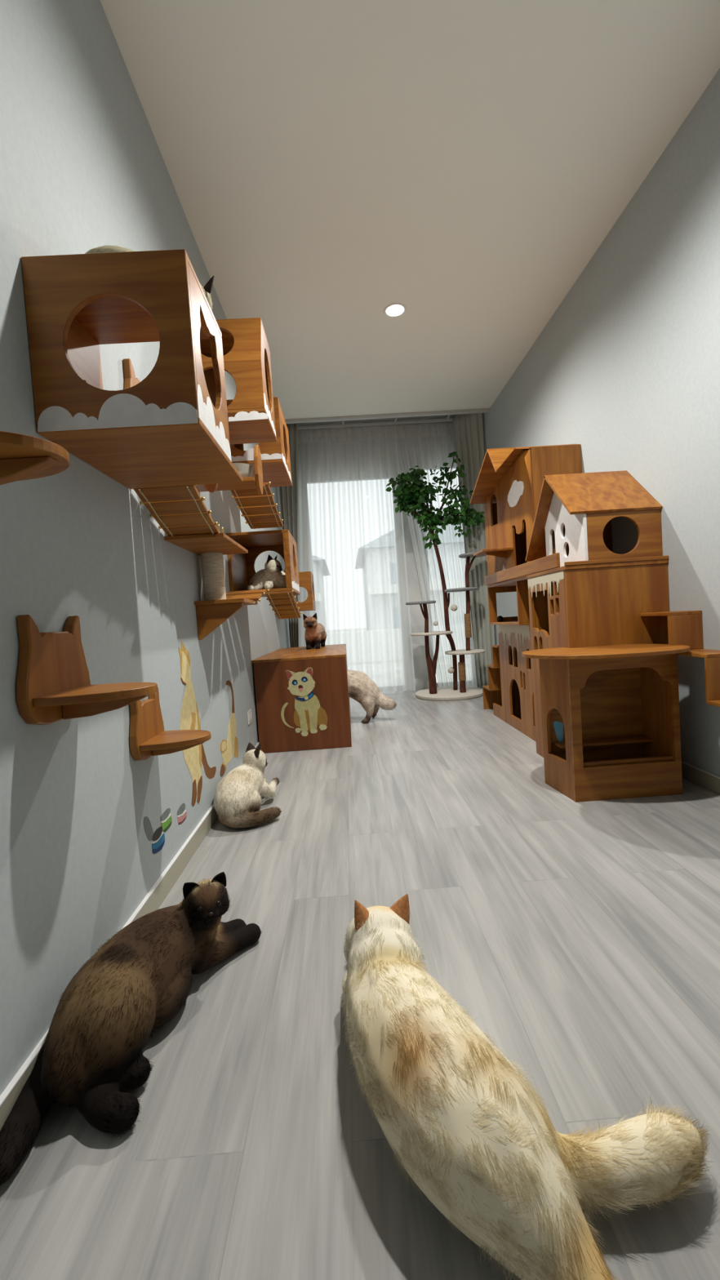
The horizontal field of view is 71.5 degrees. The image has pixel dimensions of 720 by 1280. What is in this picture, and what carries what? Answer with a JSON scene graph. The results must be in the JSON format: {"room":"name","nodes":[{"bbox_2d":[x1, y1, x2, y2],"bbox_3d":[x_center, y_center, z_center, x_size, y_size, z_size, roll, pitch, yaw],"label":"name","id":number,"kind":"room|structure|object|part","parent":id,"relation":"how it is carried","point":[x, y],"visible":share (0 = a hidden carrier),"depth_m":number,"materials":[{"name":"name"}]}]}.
{"room":"cat playroom","nodes":[
{"label":"cat playroom","id":0,"kind":"room"},
{"bbox_2d":[0,0,290,1095],"bbox_3d":[-0.831,-0.786,1.924,0.100,3.300,8.550,-4,2,-1],"label":"wall","id":1,"kind":"structure","parent":0,"point":[83,168],"depth_m":1.33,"materials":[{"name":"paint"}]},
{"bbox_2d":[0,431,69,484],"bbox_3d":[-0.608,-0.364,0.815,0.233,0.237,0.252,-4,2,-1],"label":"cat wall shelf","id":2,"kind":"object","parent":1,"relation":"attached to","point":[22,456],"visible":1,"depth_m":0.81,"materials":[{"name":"brown wood"}]},
{"bbox_2d":[16,614,157,724],"bbox_3d":[-0.588,0.056,1.138,0.233,0.237,0.252,-4,2,-1],"label":"cat wall shelf","id":3,"kind":"object","parent":1,"relation":"attached to","point":[53,683],"visible":1,"depth_m":1.09,"materials":[{"name":"brown wood"}]},
{"bbox_3d":[-0.571,0.118,1.141,0.208,0.018,0.224,-4,2,-1],"label":"seat","id":4,"kind":"part","parent":3,"relation":"part of","materials":[{"name":"brown wood"}]},
{"bbox_2d":[0,741,259,1130],"bbox_3d":[-0.668,0.819,1.941,0.013,0.077,8.250,-4,2,-1],"label":"baseboard","id":5,"kind":"structure","parent":1,"relation":"attached to","point":[154,898],"depth_m":1.60,"materials":[{"name":"beige laminate"}]},
{"bbox_2d":[122,358,140,389],"bbox_3d":[-0.661,-0.820,1.752,0.233,0.237,0.252,-4,2,-1],"label":"seat","id":6,"kind":"object","parent":1,"relation":"attached to","point":[130,380],"visible":0.14,"depth_m":1.65,"materials":[{"name":"brown wood"}]},
{"bbox_2d":[21,248,243,488],"bbox_3d":[-0.574,-0.691,1.383,0.371,0.393,0.488,-4,2,-1],"label":"box","id":7,"kind":"object","parent":1,"relation":"attached to","point":[164,429],"visible":1,"depth_m":1.15,"materials":[{"name":"brown wood"}]},
{"bbox_3d":[-0.752,-0.677,1.311,0.012,0.361,0.318,-4,2,-1],"label":"wall panel","id":8,"kind":"part","parent":7,"relation":"part of","materials":[{"name":"brown wood"}]},
{"bbox_3d":[-0.570,-0.690,1.148,0.369,0.377,0.016,-4,2,-1],"label":"panel","id":9,"kind":"part","parent":7,"relation":"part of","materials":[{"name":"brown wood"}]},
{"bbox_3d":[-0.562,-0.503,1.391,0.371,0.016,0.487,-4,2,-1],"label":"panel","id":10,"kind":"part","parent":7,"relation":"part of","materials":[{"name":"brown wood"}]},
{"bbox_3d":[-0.586,-0.876,1.308,0.369,0.016,0.318,-4,2,-1],"label":"panel","id":11,"kind":"part","parent":7,"relation":"part of","materials":[{"name":"brown wood"}]},
{"bbox_2d":[84,244,213,311],"bbox_3d":[-0.584,-0.970,1.367,0.361,0.165,0.185,-4,2,1],"label":"cat","id":12,"kind":"object","parent":7,"relation":"on","point":[206,289],"visible":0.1,"depth_m":1.30},
{"bbox_3d":[-0.398,-0.700,1.319,0.016,0.361,0.318,-4,2,-1],"label":"panel","id":13,"kind":"part","parent":7,"relation":"part of","materials":[{"name":"white wood"}]},
{"bbox_2d":[143,816,164,853],"bbox_3d":[-0.679,0.635,1.654,0.002,0.155,0.156,-4,2,-1],"label":"mural","id":14,"kind":"object","parent":1,"relation":"attached to","point":[158,835],"visible":1,"depth_m":1.65},
{"bbox_2d":[160,808,172,831],"bbox_3d":[-0.682,0.635,1.760,0.002,0.070,0.102,-4,2,-1],"label":"mural","id":15,"kind":"object","parent":1,"relation":"attached to","point":[166,819],"visible":1,"depth_m":1.76},
{"bbox_2d":[128,687,211,760],"bbox_3d":[-0.597,0.263,1.621,0.212,0.214,0.227,-4,2,-1],"label":"wall shelf","id":16,"kind":"object","parent":1,"relation":"attached to","point":[148,737],"visible":0.92,"depth_m":1.58,"materials":[{"name":"brown wood"}]},
{"bbox_3d":[-0.580,0.320,1.624,0.187,0.018,0.202,-4,2,-1],"label":"seat","id":17,"kind":"part","parent":16,"relation":"part of","materials":[{"name":"brown wood"}]},
{"bbox_2d":[131,484,219,536],"bbox_3d":[-0.645,-0.456,1.796,0.221,0.131,0.315,-4,2,-1],"label":"bridge","id":18,"kind":"object","parent":1,"relation":"attached to","point":[178,510],"visible":0.93,"depth_m":1.76,"materials":[{"name":"brown wood"}]},
{"bbox_2d":[177,803,186,824],"bbox_3d":[-0.683,0.667,1.921,0.002,0.069,0.104,-4,2,-1],"label":"mural","id":19,"kind":"object","parent":1,"relation":"attached to","point":[181,815],"visible":1,"depth_m":1.92},
{"bbox_2d":[178,640,216,805],"bbox_3d":[-0.711,0.345,2.188,0.003,0.692,0.460,-4,2,-1],"label":"mural","id":20,"kind":"object","parent":1,"relation":"attached to","point":[193,757],"visible":0.91,"depth_m":2.10},
{"bbox_2d":[164,524,248,555],"bbox_3d":[-0.648,-0.429,2.168,0.227,0.056,0.480,-4,2,-1],"label":"wall shelf","id":21,"kind":"object","parent":1,"relation":"attached to","point":[197,544],"visible":0.91,"depth_m":2.06,"materials":[{"name":"brown wood"}]},
{"bbox_2d":[204,483,217,493],"bbox_3d":[-0.659,-0.652,1.924,0.224,0.190,0.070,-4,2,-1],"label":"wall shelf","id":22,"kind":"object","parent":1,"relation":"attached to","point":[211,488],"visible":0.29,"depth_m":1.89,"materials":[{"name":"brown wood"}]},
{"bbox_2d":[194,598,257,639],"bbox_3d":[-0.634,-0.101,2.429,0.224,0.176,0.345,-4,2,-1],"label":"wall shelf","id":23,"kind":"object","parent":1,"relation":"attached to","point":[211,614],"visible":1,"depth_m":2.28,"materials":[{"name":"brown wood"}]},
{"bbox_2d":[200,552,226,600],"bbox_3d":[-0.691,-0.294,2.358,0.102,0.222,0.102,-4,2,-1],"label":"post","id":24,"kind":"object","parent":23,"relation":"on","point":[212,563],"visible":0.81,"depth_m":2.31,"materials":[{"name":"fabric"}]},
{"bbox_2d":[226,588,270,603],"bbox_3d":[-0.619,-0.234,2.712,0.233,0.100,0.471,-4,2,-1],"label":"bridge","id":25,"kind":"object","parent":23,"relation":"on","point":[255,594],"visible":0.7,"depth_m":2.60,"materials":[{"name":"brown wood"}]},
{"bbox_2d":[195,444,262,494],"bbox_3d":[-0.628,-0.786,2.331,0.323,0.230,0.152,-4,2,-1],"label":"wall shelf","id":26,"kind":"object","parent":1,"relation":"attached to","point":[249,482],"visible":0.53,"depth_m":2.31,"materials":[{"name":"brown wood"}]},
{"bbox_2d":[220,680,238,776],"bbox_3d":[-0.716,0.457,2.703,0.002,0.459,0.435,-4,2,-1],"label":"painting","id":27,"kind":"object","parent":1,"relation":"attached to","point":[228,748],"visible":1,"depth_m":2.76},
{"bbox_2d":[200,317,276,444],"bbox_3d":[-0.633,-1.264,2.473,0.382,0.518,0.396,-4,2,-1],"label":"box","id":28,"kind":"object","parent":1,"relation":"attached to","point":[246,348],"visible":0.73,"depth_m":2.34,"materials":[{"name":"brown wood"}]},
{"bbox_3d":[-0.645,-1.386,2.329,0.369,0.250,0.114,-4,2,-1],"label":"sloping panel","id":29,"kind":"part","parent":28,"relation":"part of","materials":[{"name":"brown wood"}]},
{"bbox_3d":[-0.628,-1.158,2.288,0.369,0.214,0.016,-4,2,-1],"label":"panel","id":30,"kind":"part","parent":28,"relation":"part of","materials":[{"name":"brown wood"}]},
{"bbox_3d":[-0.658,-1.516,2.506,0.369,0.015,0.280,-4,2,-1],"label":"panel","id":31,"kind":"part","parent":28,"relation":"part of","materials":[{"name":"brown wood"}]},
{"bbox_3d":[-0.654,-1.289,2.647,0.353,0.449,0.016,-4,2,-1],"label":"panel","id":32,"kind":"part","parent":28,"relation":"part of","materials":[{"name":"brown wood"}]},
{"bbox_3d":[-0.625,-1.051,2.482,0.371,0.016,0.395,-4,2,-1],"label":"panel","id":33,"kind":"part","parent":28,"relation":"part of","materials":[{"name":"brown wood"}]},
{"bbox_3d":[-0.465,-1.295,2.478,0.016,0.449,0.363,-4,2,-1],"label":"panel","id":34,"kind":"part","parent":28,"relation":"part of","materials":[{"name":"brown wood"}]},
{"bbox_2d":[247,708,252,724],"bbox_3d":[-0.721,0.503,3.279,0.014,0.085,0.110,-4,2,-1],"label":"wall socket","id":35,"kind":"object","parent":1,"relation":"attached to","point":[249,713],"visible":1,"depth_m":3.25,"materials":[{"name":"white plastic"}]},
{"bbox_2d":[226,396,292,487],"bbox_3d":[-0.653,-1.219,3.158,0.371,0.370,0.531,-4,2,-1],"label":"box","id":36,"kind":"object","parent":1,"relation":"attached to","point":[275,455],"visible":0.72,"depth_m":2.95,"materials":[{"name":"brown wood"}]},
{"bbox_3d":[-0.647,-1.209,2.902,0.369,0.340,0.016,-4,2,-1],"label":"panel","id":37,"kind":"part","parent":36,"relation":"part of","materials":[{"name":"brown wood"}]},
{"bbox_3d":[-0.665,-1.396,3.144,0.369,0.015,0.515,-4,2,-1],"label":"panel","id":38,"kind":"part","parent":36,"relation":"part of","materials":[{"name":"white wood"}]},
{"bbox_3d":[-0.668,-1.228,3.400,0.353,0.340,0.016,-4,2,-1],"label":"panel","id":39,"kind":"part","parent":36,"relation":"part of","materials":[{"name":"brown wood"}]},
{"bbox_3d":[-0.641,-1.042,3.166,0.371,0.015,0.530,-4,2,-1],"label":"panel","id":40,"kind":"part","parent":36,"relation":"part of","materials":[{"name":"brown wood"}]},
{"bbox_3d":[-0.478,-1.231,3.163,0.016,0.340,0.499,-4,2,-1],"label":"panel","id":41,"kind":"part","parent":36,"relation":"part of","materials":[{"name":"brown wood"}]},
{"bbox_2d":[226,529,300,597],"bbox_3d":[-0.605,-0.474,3.219,0.371,0.362,0.500,-4,2,-1],"label":"box","id":42,"kind":"object","parent":1,"relation":"attached to","point":[241,566],"visible":0.77,"depth_m":3.15,"materials":[{"name":"brown wood"}]},
{"bbox_3d":[-0.780,-0.462,3.207,0.020,0.328,0.484,-4,2,-1],"label":"panel","id":43,"kind":"part","parent":42,"relation":"part of","materials":[{"name":"brown wood"}]},
{"bbox_2d":[230,481,283,528],"bbox_3d":[-0.544,-0.710,2.686,0.215,0.126,0.531,-4,2,-1],"label":"bridge","id":44,"kind":"object","parent":42,"relation":"attached to","point":[259,511],"visible":0.92,"depth_m":2.64,"materials":[{"name":"brown wood"}]},
{"bbox_3d":[-0.617,-0.646,3.212,0.369,0.017,0.500,-4,2,-1],"label":"panel","id":45,"kind":"part","parent":42,"relation":"part of","materials":[{"name":"brown wood"}]},
{"bbox_2d":[245,554,286,590],"bbox_3d":[-0.657,-0.414,3.169,0.395,0.220,0.321,-2,3,34],"label":"cat","id":46,"kind":"object","parent":42,"relation":"in","point":[272,576],"visible":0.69,"depth_m":3.12},
{"bbox_3d":[-0.612,-0.483,3.461,0.369,0.328,0.016,-4,2,-1],"label":"panel","id":47,"kind":"part","parent":42,"relation":"part of","materials":[{"name":"brown wood"}]},
{"bbox_3d":[-0.594,-0.302,3.226,0.371,0.017,0.500,-4,2,-1],"label":"panel","id":48,"kind":"part","parent":42,"relation":"part of","materials":[{"name":"brown wood"}]},
{"bbox_2d":[265,590,301,618],"bbox_3d":[-0.487,-0.219,3.227,0.180,0.166,0.511,-4,2,-1],"label":"bridge","id":49,"kind":"object","parent":42,"relation":"hanging from","point":[283,603],"visible":0.96,"depth_m":3.18,"materials":[{"name":"brown wood"}]},
{"bbox_3d":[-0.439,-0.484,3.215,0.035,0.328,0.484,-4,2,-1],"label":"panel","id":50,"kind":"part","parent":42,"relation":"part of","materials":[{"name":"brown wood"}]},
{"bbox_2d":[294,571,315,611],"bbox_3d":[-0.648,-0.469,4.970,0.369,0.365,0.400,-4,2,-1],"label":"box","id":51,"kind":"object","parent":1,"relation":"attached to","point":[305,579],"visible":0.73,"depth_m":4.78,"materials":[{"name":"brown wood"}]},
{"bbox_3d":[-0.660,-0.643,4.963,0.369,0.015,0.400,-4,2,-1],"label":"panel","id":52,"kind":"part","parent":51,"relation":"part of","materials":[{"name":"brown wood"}]},
{"bbox_3d":[-0.637,-0.294,4.977,0.369,0.015,0.400,-4,2,-1],"label":"panel","id":53,"kind":"part","parent":51,"relation":"part of","materials":[{"name":"brown wood"}]},
{"bbox_3d":[-0.472,-0.481,4.982,0.016,0.335,0.384,-4,2,-1],"label":"panel","id":54,"kind":"part","parent":51,"relation":"part of","materials":[{"name":"brown wood"}]},
{"bbox_2d":[284,408,489,423],"bbox_3d":[0.198,-2.323,5.201,2.317,0.030,0.040,-4,2,-1],"label":"trim","id":55,"kind":"structure","parent":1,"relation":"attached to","point":[487,410],"depth_m":5.19,"materials":[{"name":"white metal"}]},
{"bbox_2d":[0,685,719,1279],"bbox_3d":[0.485,0.829,2.023,2.517,0.100,8.550,-4,2,-1],"label":"floor","id":56,"kind":"structure","parent":0,"point":[583,937],"depth_m":1.12,"materials":[{"name":"grey laminate"}]},
{"bbox_2d":[0,871,262,1186],"bbox_3d":[-0.494,0.755,1.129,0.285,0.247,0.712,-3,2,13],"label":"cat","id":57,"kind":"object","parent":56,"relation":"on","point":[138,980],"visible":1,"depth_m":0.98},
{"bbox_2d":[213,742,281,829],"bbox_3d":[-0.526,0.671,2.422,0.316,0.312,0.503,-4,2,-1],"label":"cat","id":58,"kind":"object","parent":56,"relation":"on","point":[237,803],"visible":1,"depth_m":2.27},
{"bbox_2d":[251,644,351,753],"bbox_3d":[-0.427,0.418,4.280,0.659,0.655,1.579,-4,2,-1],"label":"wooden box","id":59,"kind":"object","parent":56,"relation":"on","point":[302,697],"visible":0.99,"depth_m":3.50,"materials":[{"name":"brown wood"}]},
{"bbox_3d":[-0.448,0.100,4.270,0.659,0.018,1.574,-4,2,-1],"label":"panel","id":60,"kind":"part","parent":59,"relation":"part of","materials":[{"name":"brown wood"}]},
{"bbox_2d":[280,667,327,736],"bbox_3d":[-0.397,0.435,3.495,0.322,0.480,0.007,-4,2,-1],"label":"painting","id":61,"kind":"object","parent":59,"relation":"attached to","point":[304,691],"depth_m":3.50,"materials":[{"name":"beige paint"}]},
{"bbox_2d":[302,613,327,649],"bbox_3d":[-0.409,-0.089,4.683,0.196,0.320,0.654,-4,2,-1],"label":"cat","id":62,"kind":"object","parent":59,"relation":"on","point":[315,635],"visible":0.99,"depth_m":4.45},
{"bbox_3d":[-0.109,0.405,4.301,0.018,0.637,1.554,-4,2,-1],"label":"panel","id":63,"kind":"part","parent":59,"relation":"part of","materials":[{"name":"brown wood"}]},
{"bbox_2d":[346,669,397,724],"bbox_3d":[-0.053,0.483,4.367,0.752,0.469,0.266,-4,2,2],"label":"cat","id":64,"kind":"object","parent":56,"relation":"on","point":[362,688],"visible":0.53,"depth_m":4.28},
{"bbox_2d":[385,451,486,701],"bbox_3d":[0.883,-0.716,5.425,0.918,2.651,0.779,-2,3,35],"label":"cat tree","id":65,"kind":"object","parent":56,"relation":"on","point":[411,500],"visible":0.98,"depth_m":5.38,"materials":[{"name":"brown plant"}]},
{"bbox_2d":[482,644,502,709],"bbox_3d":[1.337,0.326,4.307,0.438,0.606,0.526,-4,2,-1],"label":"stairs","id":66,"kind":"structure","parent":56,"relation":"on","point":[491,693],"depth_m":4.34,"materials":[{"name":"brown wood"}]},
{"bbox_2d":[493,624,535,741],"bbox_3d":[1.352,0.261,3.682,0.429,0.783,1.218,-4,2,-1],"label":"house","id":67,"kind":"structure","parent":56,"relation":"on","point":[517,709],"depth_m":3.68,"materials":[{"name":"brown wood"}]},
{"bbox_2d":[487,576,529,625],"bbox_3d":[1.280,-0.275,3.501,0.511,0.308,0.904,-4,2,-1],"label":"box","id":68,"kind":"object","parent":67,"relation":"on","point":[520,585],"visible":0.41,"depth_m":3.49,"materials":[{"name":"brown wood"}]},
{"bbox_2d":[497,615,502,622],"bbox_3d":[1.092,-0.165,3.897,0.048,0.048,0.048,-4,2,-1],"label":"ball","id":69,"kind":"object","parent":68,"relation":"in","point":[500,618],"visible":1,"depth_m":3.88,"materials":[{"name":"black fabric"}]},
{"bbox_3d":[1.268,-0.290,3.943,0.511,0.271,0.018,-4,2,-1],"label":"panel","id":70,"kind":"part","parent":68,"relation":"part of","materials":[{"name":"brown wood"}]},
{"bbox_3d":[1.271,-0.418,3.495,0.511,0.020,0.904,-4,2,-1],"label":"panel","id":71,"kind":"part","parent":68,"relation":"part of","materials":[{"name":"brown wood"}]},
{"bbox_3d":[1.287,-0.134,3.619,0.511,0.017,0.680,-4,2,-1],"label":"panel","id":72,"kind":"part","parent":68,"relation":"part of","materials":[{"name":"brown wood"}]},
{"bbox_3d":[1.286,-0.265,3.282,0.511,0.271,0.018,-4,2,-1],"label":"panel","id":73,"kind":"part","parent":68,"relation":"part of","materials":[{"name":"brown wood"}]},
{"bbox_2d":[469,444,582,585],"bbox_3d":[1.179,-0.880,3.662,0.624,0.896,0.718,-4,2,-1],"label":"house","id":74,"kind":"object","parent":68,"relation":"on","point":[508,484],"visible":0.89,"depth_m":3.55,"materials":[{"name":"brown wood"}]},
{"bbox_3d":[0.968,-1.206,3.347,0.193,0.191,0.126,-4,2,-1],"label":"roof panel","id":75,"kind":"part","parent":74,"relation":"part of","materials":[{"name":"brown wood"}]},
{"bbox_3d":[1.089,-0.862,3.673,0.154,0.871,0.661,-4,2,-1],"label":"panel","id":76,"kind":"part","parent":74,"relation":"part of","materials":[{"name":"brown wood"}]},
{"bbox_3d":[1.260,-0.777,4.000,0.461,0.651,0.016,-4,2,-1],"label":"panel","id":77,"kind":"part","parent":74,"relation":"part of","materials":[{"name":"brown wood"}]},
{"bbox_3d":[1.165,-1.211,3.706,0.606,0.237,0.604,-4,2,-1],"label":"roof panel","id":78,"kind":"part","parent":74,"relation":"part of","materials":[{"name":"brown wood"}]},
{"bbox_3d":[1.265,-1.304,3.369,0.411,0.038,0.078,-4,2,-1],"label":"roof panel","id":79,"kind":"part","parent":74,"relation":"part of","materials":[{"name":"brown wood"}]},
{"bbox_3d":[1.334,-0.861,3.355,0.334,0.863,0.018,-4,2,-1],"label":"panel","id":80,"kind":"part","parent":74,"relation":"part of","materials":[{"name":"brown wood"}]},
{"bbox_3d":[1.353,0.255,4.027,0.410,0.767,0.018,-4,2,-1],"label":"panel","id":81,"kind":"part","parent":67,"relation":"part of","materials":[{"name":"brown wood"}]},
{"bbox_2d":[339,893,714,1279],"bbox_3d":[0.172,0.711,0.894,0.411,0.266,0.795,-6,3,-42],"label":"cat","id":82,"kind":"object","parent":56,"relation":"on","point":[463,1122],"visible":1,"depth_m":0.72},
{"bbox_2d":[526,555,669,757],"bbox_3d":[1.317,0.136,2.795,0.527,1.110,0.538,-4,2,-1],"label":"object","id":83,"kind":"structure","parent":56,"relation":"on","point":[593,602],"depth_m":2.53,"materials":[{"name":"brown wood"}]},
{"bbox_2d":[484,552,559,585],"bbox_3d":[1.010,-0.441,3.266,0.016,0.074,1.355,-4,2,-1],"label":"board","id":84,"kind":"object","parent":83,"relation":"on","point":[553,561],"visible":1,"depth_m":3.03,"materials":[{"name":"brown wood"}]},
{"bbox_3d":[1.322,0.144,3.056,0.505,1.072,0.018,-4,2,-1],"label":"panel","id":85,"kind":"part","parent":83,"relation":"part of","materials":[{"name":"brown wood"}]},
{"bbox_3d":[1.068,0.171,2.804,0.018,1.072,0.510,-4,2,-1],"label":"panel","id":86,"kind":"part","parent":83,"relation":"part of","materials":[{"name":"brown wood"}]},
{"bbox_2d":[525,470,662,567],"bbox_3d":[1.289,-0.675,2.862,0.471,0.540,0.669,-4,2,-1],"label":"house","id":87,"kind":"object","parent":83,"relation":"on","point":[575,513],"visible":0.88,"depth_m":2.64,"materials":[{"name":"white paint"}]},
{"bbox_3d":[1.135,-0.644,2.784,0.016,0.505,0.490,-4,2,-1],"label":"panel","id":88,"kind":"part","parent":87,"relation":"part of","materials":[{"name":"white paint"}]},
{"bbox_3d":[1.282,-0.729,3.007,0.471,0.442,0.374,-4,2,-1],"label":"roof panel","id":89,"kind":"part","parent":87,"relation":"part of","materials":[{"name":"brown wood"}]},
{"bbox_3d":[1.336,-0.560,3.030,0.385,0.293,0.016,-4,2,-1],"label":"panel","id":90,"kind":"part","parent":87,"relation":"part of","materials":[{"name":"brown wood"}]},
{"bbox_3d":[1.286,-0.797,2.679,0.471,0.282,0.314,-4,2,-1],"label":"roof panel","id":91,"kind":"part","parent":87,"relation":"part of","materials":[{"name":"brown wood"}]},
{"bbox_3d":[1.350,-0.525,2.557,0.385,0.260,0.016,-4,2,-1],"label":"panel","id":92,"kind":"part","parent":87,"relation":"part of","materials":[{"name":"brown wood"}]},
{"bbox_3d":[1.282,-0.390,2.776,0.527,0.020,0.534,-4,2,-1],"label":"panel","id":93,"kind":"part","parent":83,"relation":"part of","materials":[{"name":"brown wood"}]},
{"bbox_3d":[1.288,-0.398,2.511,0.527,0.018,0.014,-4,2,-1],"label":"edge trim","id":94,"kind":"part","parent":83,"relation":"part of","materials":[{"name":"brown wood"}]},
{"bbox_3d":[1.327,0.164,2.546,0.522,1.072,0.018,-4,2,-1],"label":"panel","id":95,"kind":"part","parent":83,"relation":"part of","materials":[{"name":"brown wood"}]},
{"bbox_2d":[521,644,689,802],"bbox_3d":[1.149,0.382,2.349,0.704,0.678,0.533,-4,2,-1],"label":"house","id":96,"kind":"structure","parent":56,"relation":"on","point":[611,715],"depth_m":2.34,"materials":[{"name":"brown wood"}]},
{"bbox_3d":[0.946,0.401,2.402,0.018,0.662,0.260,-4,2,-8],"label":"panel","id":97,"kind":"part","parent":96,"relation":"part of","materials":[{"name":"brown wood"}]},
{"bbox_3d":[1.184,0.380,2.527,0.486,0.662,0.018,-4,2,-1],"label":"panel","id":98,"kind":"part","parent":96,"relation":"part of","materials":[{"name":"brown wood"}]},
{"bbox_3d":[1.204,0.389,2.269,0.496,0.662,0.018,-4,2,-1],"label":"panel","id":99,"kind":"part","parent":96,"relation":"part of","materials":[{"name":"brown wood"}]},
{"bbox_3d":[1.438,0.368,2.413,0.018,0.662,0.258,-4,2,-1],"label":"panel","id":100,"kind":"part","parent":96,"relation":"part of","materials":[{"name":"brown wood"}]},
{"bbox_2d":[297,416,453,688],"bbox_3d":[0.265,-0.998,6.100,2.317,3.240,0.150,-4,2,-1],"label":"wall","id":101,"kind":"structure","parent":0,"point":[417,620],"depth_m":6.05,"materials":[{"name":"grey paint"}]},
{"bbox_2d":[297,414,453,425],"bbox_3d":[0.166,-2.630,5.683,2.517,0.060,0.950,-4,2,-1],"label":"trim","id":102,"kind":"structure","parent":101,"relation":"attached to","point":[444,415],"depth_m":5.93,"materials":[{"name":"grey paint"}]},
{"bbox_2d":[297,414,453,430],"bbox_3d":[0.173,-2.530,5.678,2.297,0.140,0.130,-4,2,-1],"label":"rail","id":103,"kind":"object","parent":102,"relation":"attached to","point":[395,422],"visible":0.23,"depth_m":5.72,"materials":[{"name":"white metal"}]},
{"bbox_2d":[279,423,298,647],"bbox_3d":[-0.723,-0.873,5.654,0.261,3.125,0.056,-4,2,-1],"label":"drape","id":104,"kind":"object","parent":103,"relation":"hanging from","point":[288,495],"visible":0.38,"depth_m":5.62,"materials":[{"name":"grey fabric"}]},
{"bbox_2d":[297,425,415,693],"bbox_3d":[-0.132,-0.897,5.827,1.380,3.088,0.077,-4,2,-2],"label":"sheer curtain","id":105,"kind":"object","parent":103,"relation":"hanging from","point":[351,533],"visible":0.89,"depth_m":5.82,"materials":[{"name":"white fabric"}]},
{"bbox_2d":[395,422,477,687],"bbox_3d":[0.915,-0.967,5.874,0.880,3.088,0.072,-4,2,-1],"label":"sheer curtain","id":106,"kind":"object","parent":103,"relation":"hanging from","point":[427,446],"visible":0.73,"depth_m":5.87,"materials":[{"name":"white fabric"}]},
{"bbox_2d":[452,413,495,688],"bbox_3d":[1.315,-1.005,5.626,0.099,3.125,0.402,-5,3,-36],"label":"drape","id":107,"kind":"object","parent":103,"relation":"hanging from","point":[468,428],"visible":0.62,"depth_m":5.61,"materials":[{"name":"grey fabric"}]},
{"bbox_2d":[430,643,438,685],"bbox_3d":[1.068,-0.779,6.083,0.530,2.660,0.085,-4,2,-1],"label":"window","id":108,"kind":"structure","parent":101,"relation":"in","point":[432,657],"depth_m":6.10,"materials":[{"name":"white glass"}]},
{"bbox_2d":[100,0,719,419],"bbox_3d":[0.290,-2.341,1.418,2.517,0.300,7.600,-4,2,-1],"label":"ceiling","id":109,"kind":"structure","parent":0,"point":[330,164],"depth_m":2.29,"materials":[{"name":"white paint"}]},
{"bbox_2d":[383,302,406,317],"bbox_3d":[0.241,-2.266,3.438,0.156,0.007,0.156,-4,2,-1],"label":"recessed light","id":110,"kind":"object","parent":109,"relation":"in","point":[394,309],"visible":1,"depth_m":3.43,"materials":[{"name":"white plastic"}]},
{"bbox_2d":[482,68,719,776],"bbox_3d":[1.580,-0.947,1.983,0.100,3.300,8.550,-4,2,-1],"label":"wall","id":111,"kind":"structure","parent":0,"point":[625,370],"depth_m":2.47,"materials":[{"name":"paint"}]},
{"bbox_2d":[640,610,719,706],"bbox_3d":[1.531,0.291,2.086,0.154,0.830,0.917,-4,2,-1],"label":"stairs","id":112,"kind":"structure","parent":111,"relation":"attached to","point":[684,627],"depth_m":2.30,"materials":[{"name":"brown wood"}]},
{"bbox_2d":[681,760,719,794],"bbox_3d":[1.630,0.666,1.997,0.013,0.077,8.250,-4,2,-1],"label":"baseboard","id":113,"kind":"structure","parent":111,"relation":"attached to","point":[711,781],"depth_m":2.37,"materials":[{"name":"beige laminate"}]}
]}

